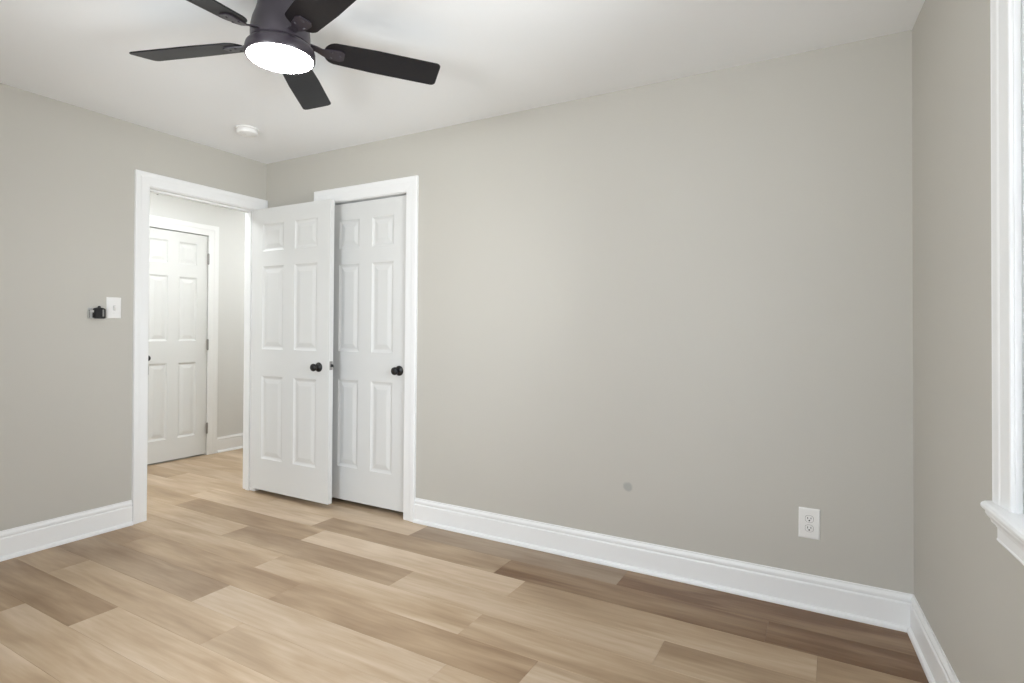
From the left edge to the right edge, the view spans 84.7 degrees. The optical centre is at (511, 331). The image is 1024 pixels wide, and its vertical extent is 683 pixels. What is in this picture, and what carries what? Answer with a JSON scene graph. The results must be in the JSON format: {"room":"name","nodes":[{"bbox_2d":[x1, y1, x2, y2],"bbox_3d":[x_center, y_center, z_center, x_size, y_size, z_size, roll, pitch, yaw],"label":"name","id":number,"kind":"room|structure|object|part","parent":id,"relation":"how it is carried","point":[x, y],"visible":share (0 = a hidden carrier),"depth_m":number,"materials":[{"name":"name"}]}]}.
{"room":"empty bedroom","nodes":[
{"label":"empty bedroom","id":0,"kind":"room"},
{"bbox_2d":[0,83,266,530],"bbox_3d":[-2.797,-0.048,2.674,0.120,2.440,3.632,1,0,29],"label":"wall","id":1,"kind":"structure","parent":0,"point":[67,171],"depth_m":3.13,"materials":[{"name":"beige paint"}]},
{"bbox_2d":[0,500,132,561],"bbox_3d":[-2.970,1.096,2.233,0.027,0.149,2.705,1,0,29],"label":"baseboard","id":2,"kind":"structure","parent":1,"relation":"attached to","point":[15,542],"depth_m":3.10,"materials":[{"name":"white paint"}]},
{"bbox_2d":[87,306,105,318],"bbox_3d":[-2.393,-0.110,3.236,0.032,0.074,0.082,1,0,29],"label":"remote holder","id":3,"kind":"object","parent":1,"relation":"attached to","point":[98,313],"visible":1,"depth_m":3.23,"materials":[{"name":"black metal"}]},
{"bbox_2d":[106,297,120,318],"bbox_3d":[-2.353,-0.138,3.323,0.018,0.126,0.078,1,0,29],"label":"light switch","id":4,"kind":"object","parent":1,"relation":"attached to","point":[113,304],"visible":1,"depth_m":3.32,"materials":[{"name":"white plastic"}]},
{"bbox_2d":[132,169,267,524],"bbox_3d":[-2.137,0.097,3.854,0.158,2.162,0.923,1,0,29],"label":"door frame","id":5,"kind":"structure","parent":1,"relation":"attached to","point":[145,181],"depth_m":3.48,"materials":[{"name":"white paint"}]},
{"bbox_2d":[250,199,334,504],"bbox_3d":[-1.553,0.133,3.928,0.822,2.028,0.155,1,0,29],"label":"door","id":6,"kind":"structure","parent":1,"relation":"in","point":[292,312],"depth_m":3.89,"materials":[{"name":"white paint"}]},
{"bbox_3d":[-1.316,0.241,3.732,0.052,0.052,0.045,1,0,29],"label":"knob","id":7,"kind":"part","parent":6,"relation":"part of","materials":[{"name":"black metal"}]},
{"bbox_2d":[150,192,244,454],"bbox_3d":[-3.285,-0.053,4.734,0.120,2.440,4.350,1,0,29],"label":"wall","id":8,"kind":"structure","parent":0,"point":[230,222],"depth_m":5.50,"materials":[{"name":"paint"}]},
{"bbox_2d":[147,227,209,463],"bbox_3d":[-3.033,0.129,5.042,0.099,2.054,0.643,1,0,29],"label":"door","id":9,"kind":"structure","parent":8,"relation":"in","point":[178,343],"depth_m":5.08,"materials":[{"name":"white paint"}]},
{"bbox_2d":[150,215,218,454],"bbox_3d":[-3.037,0.083,5.038,0.019,2.174,0.836,1,0,29],"label":"door frame","id":10,"kind":"structure","parent":8,"relation":"attached to","point":[212,232],"depth_m":5.34,"materials":[{"name":"white paint"}]},
{"bbox_2d":[217,433,242,452],"bbox_3d":[-2.504,1.101,5.998,0.027,0.149,1.370,1,0,29],"label":"baseboard","id":11,"kind":"structure","parent":8,"relation":"attached to","point":[235,441],"depth_m":5.51,"materials":[{"name":"white paint"}]},
{"bbox_2d":[0,0,924,163],"bbox_3d":[-0.637,-1.298,1.918,4.607,0.100,4.652,1,0,29],"label":"ceiling","id":12,"kind":"structure","parent":0,"point":[495,58],"depth_m":2.52,"materials":[{"name":"paint"}]},
{"bbox_2d":[235,125,258,137],"bbox_3d":[-1.644,-1.237,3.486,0.134,0.041,0.134,1,0,29],"label":"smoke detector","id":13,"kind":"object","parent":12,"relation":"attached to","point":[243,130],"visible":1,"depth_m":3.45,"materials":[{"name":"white plastic"}]},
{"bbox_3d":[-1.644,-1.252,3.486,0.134,0.010,0.134,1,0,29],"label":"plate","id":14,"kind":"part","parent":13,"relation":"part of","materials":[{"name":"white plastic"}]},
{"bbox_2d":[129,0,439,109],"bbox_3d":[-0.888,-1.131,2.072,1.196,0.238,1.146,1,0,29],"label":"ceiling fan","id":15,"kind":"object","parent":12,"relation":"hanging from","point":[279,40],"visible":1,"depth_m":2.11,"materials":[{"name":"black metal"}]},
{"bbox_3d":[-1.248,-1.088,2.187,0.461,0.006,0.136,1,13,11],"label":"blade","id":16,"kind":"part","parent":15,"relation":"part of","materials":[{"name":"black wood"}]},
{"bbox_3d":[-1.059,-1.087,1.775,0.136,0.006,0.461,15,7,29],"label":"blade","id":17,"kind":"part","parent":15,"relation":"part of","materials":[{"name":"black wood"}]},
{"bbox_2d":[246,43,312,73],"bbox_3d":[-0.871,-1.021,2.111,0.233,0.020,0.233,1,0,29],"label":"diffuser","id":18,"kind":"object","parent":15,"relation":"attached to","point":[289,58],"depth_m":2.08,"materials":[{"name":"white glass"}]},
{"bbox_3d":[-0.915,-1.085,2.494,0.136,0.006,0.461,-13,2,-6],"label":"blade","id":19,"kind":"part","parent":15,"relation":"part of","materials":[{"name":"black wood"}]},
{"bbox_3d":[-0.609,-1.082,1.828,0.136,0.006,0.461,18,-12,-41],"label":"blade","id":20,"kind":"part","parent":15,"relation":"part of","materials":[{"name":"black wood"}]},
{"bbox_3d":[-0.520,-1.081,2.272,0.461,0.006,0.136,1,-13,-25],"label":"blade","id":21,"kind":"part","parent":15,"relation":"part of","materials":[{"name":"black wood"}]},
{"bbox_2d":[0,448,928,682],"bbox_3d":[-0.928,1.240,2.906,6.040,0.100,6.116,1,0,29],"label":"floor","id":22,"kind":"structure","parent":0,"point":[222,581],"depth_m":2.38,"materials":[{"name":"brown wood"}]},
{"bbox_2d":[267,30,913,593],"bbox_3d":[-0.060,-0.022,3.291,4.053,2.440,0.120,1,0,29],"label":"wall","id":23,"kind":"structure","parent":0,"point":[676,313],"depth_m":2.72,"materials":[{"name":"beige paint"}]},
{"bbox_2d":[314,175,418,521],"bbox_3d":[-0.973,0.105,3.791,0.920,2.168,0.140,1,0,29],"label":"door frame","id":24,"kind":"structure","parent":23,"relation":"attached to","point":[408,187],"depth_m":3.54,"materials":[{"name":"white paint"}]},
{"bbox_2d":[332,196,405,511],"bbox_3d":[-0.994,0.142,3.751,0.728,2.030,0.098,1,0,29],"label":"door","id":25,"kind":"structure","parent":23,"relation":"in","point":[370,236],"depth_m":3.74,"materials":[{"name":"white paint"}]},
{"bbox_3d":[-0.746,0.255,3.581,0.052,0.052,0.045,1,0,29],"label":"knob","id":26,"kind":"part","parent":25,"relation":"part of","materials":[{"name":"black metal"}]},
{"bbox_2d":[413,498,913,631],"bbox_3d":[0.505,1.129,2.884,2.558,0.149,0.027,1,0,29],"label":"baseboard","id":27,"kind":"structure","parent":23,"relation":"attached to","point":[886,608],"depth_m":2.69,"materials":[{"name":"white paint"}]},
{"bbox_2d":[798,507,819,539],"bbox_3d":[1.299,0.840,2.452,0.084,0.132,0.009,1,0,29],"label":"power outlet","id":28,"kind":"object","parent":23,"relation":"attached to","point":[809,518],"visible":1,"depth_m":2.45,"materials":[{"name":"white plastic"}]},
{"bbox_2d":[805,525,813,531],"bbox_3d":[1.298,0.861,2.450,0.033,0.033,0.001,1,0,29],"label":"socket","id":29,"kind":"object","parent":28,"relation":"attached to","point":[808,528],"depth_m":2.45,"materials":[{"name":"white plastic"}]},
{"bbox_2d":[805,515,813,522],"bbox_3d":[1.298,0.820,2.450,0.033,0.033,0.001,1,0,29],"label":"socket","id":30,"kind":"object","parent":28,"relation":"attached to","point":[808,518],"depth_m":2.45,"materials":[{"name":"white plastic"}]},
{"bbox_2d":[912,0,1023,682],"bbox_3d":[0.914,-0.014,0.634,0.122,2.480,3.820,0,0,25],"label":"wall","id":31,"kind":"structure","parent":0,"point":[969,588],"depth_m":1.72,"materials":[{"name":"beige paint"}]},
{"bbox_2d":[907,595,959,682],"bbox_3d":[0.839,1.132,0.642,0.029,0.149,3.620,0,0,25],"label":"baseboard","id":32,"kind":"structure","parent":31,"relation":"attached to","point":[935,664],"depth_m":2.00,"materials":[{"name":"white paint"}]},
{"bbox_2d":[980,0,1023,564],"bbox_3d":[1.009,-0.263,0.861,0.182,1.544,1.110,0,0,25],"label":"window","id":33,"kind":"structure","parent":31,"relation":"in","point":[1005,510],"depth_m":1.30,"materials":[{"name":"white paint"}]},
{"bbox_3d":[0.956,-0.309,0.887,0.020,1.451,1.094,0,0,25],"label":"casing","id":34,"kind":"part","parent":33,"relation":"part of","materials":[{"name":"white paint"}]},
{"bbox_3d":[1.013,-0.261,0.860,0.086,1.355,0.902,0,0,25],"label":"frame","id":35,"kind":"part","parent":33,"relation":"part of","materials":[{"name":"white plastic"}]}
]}

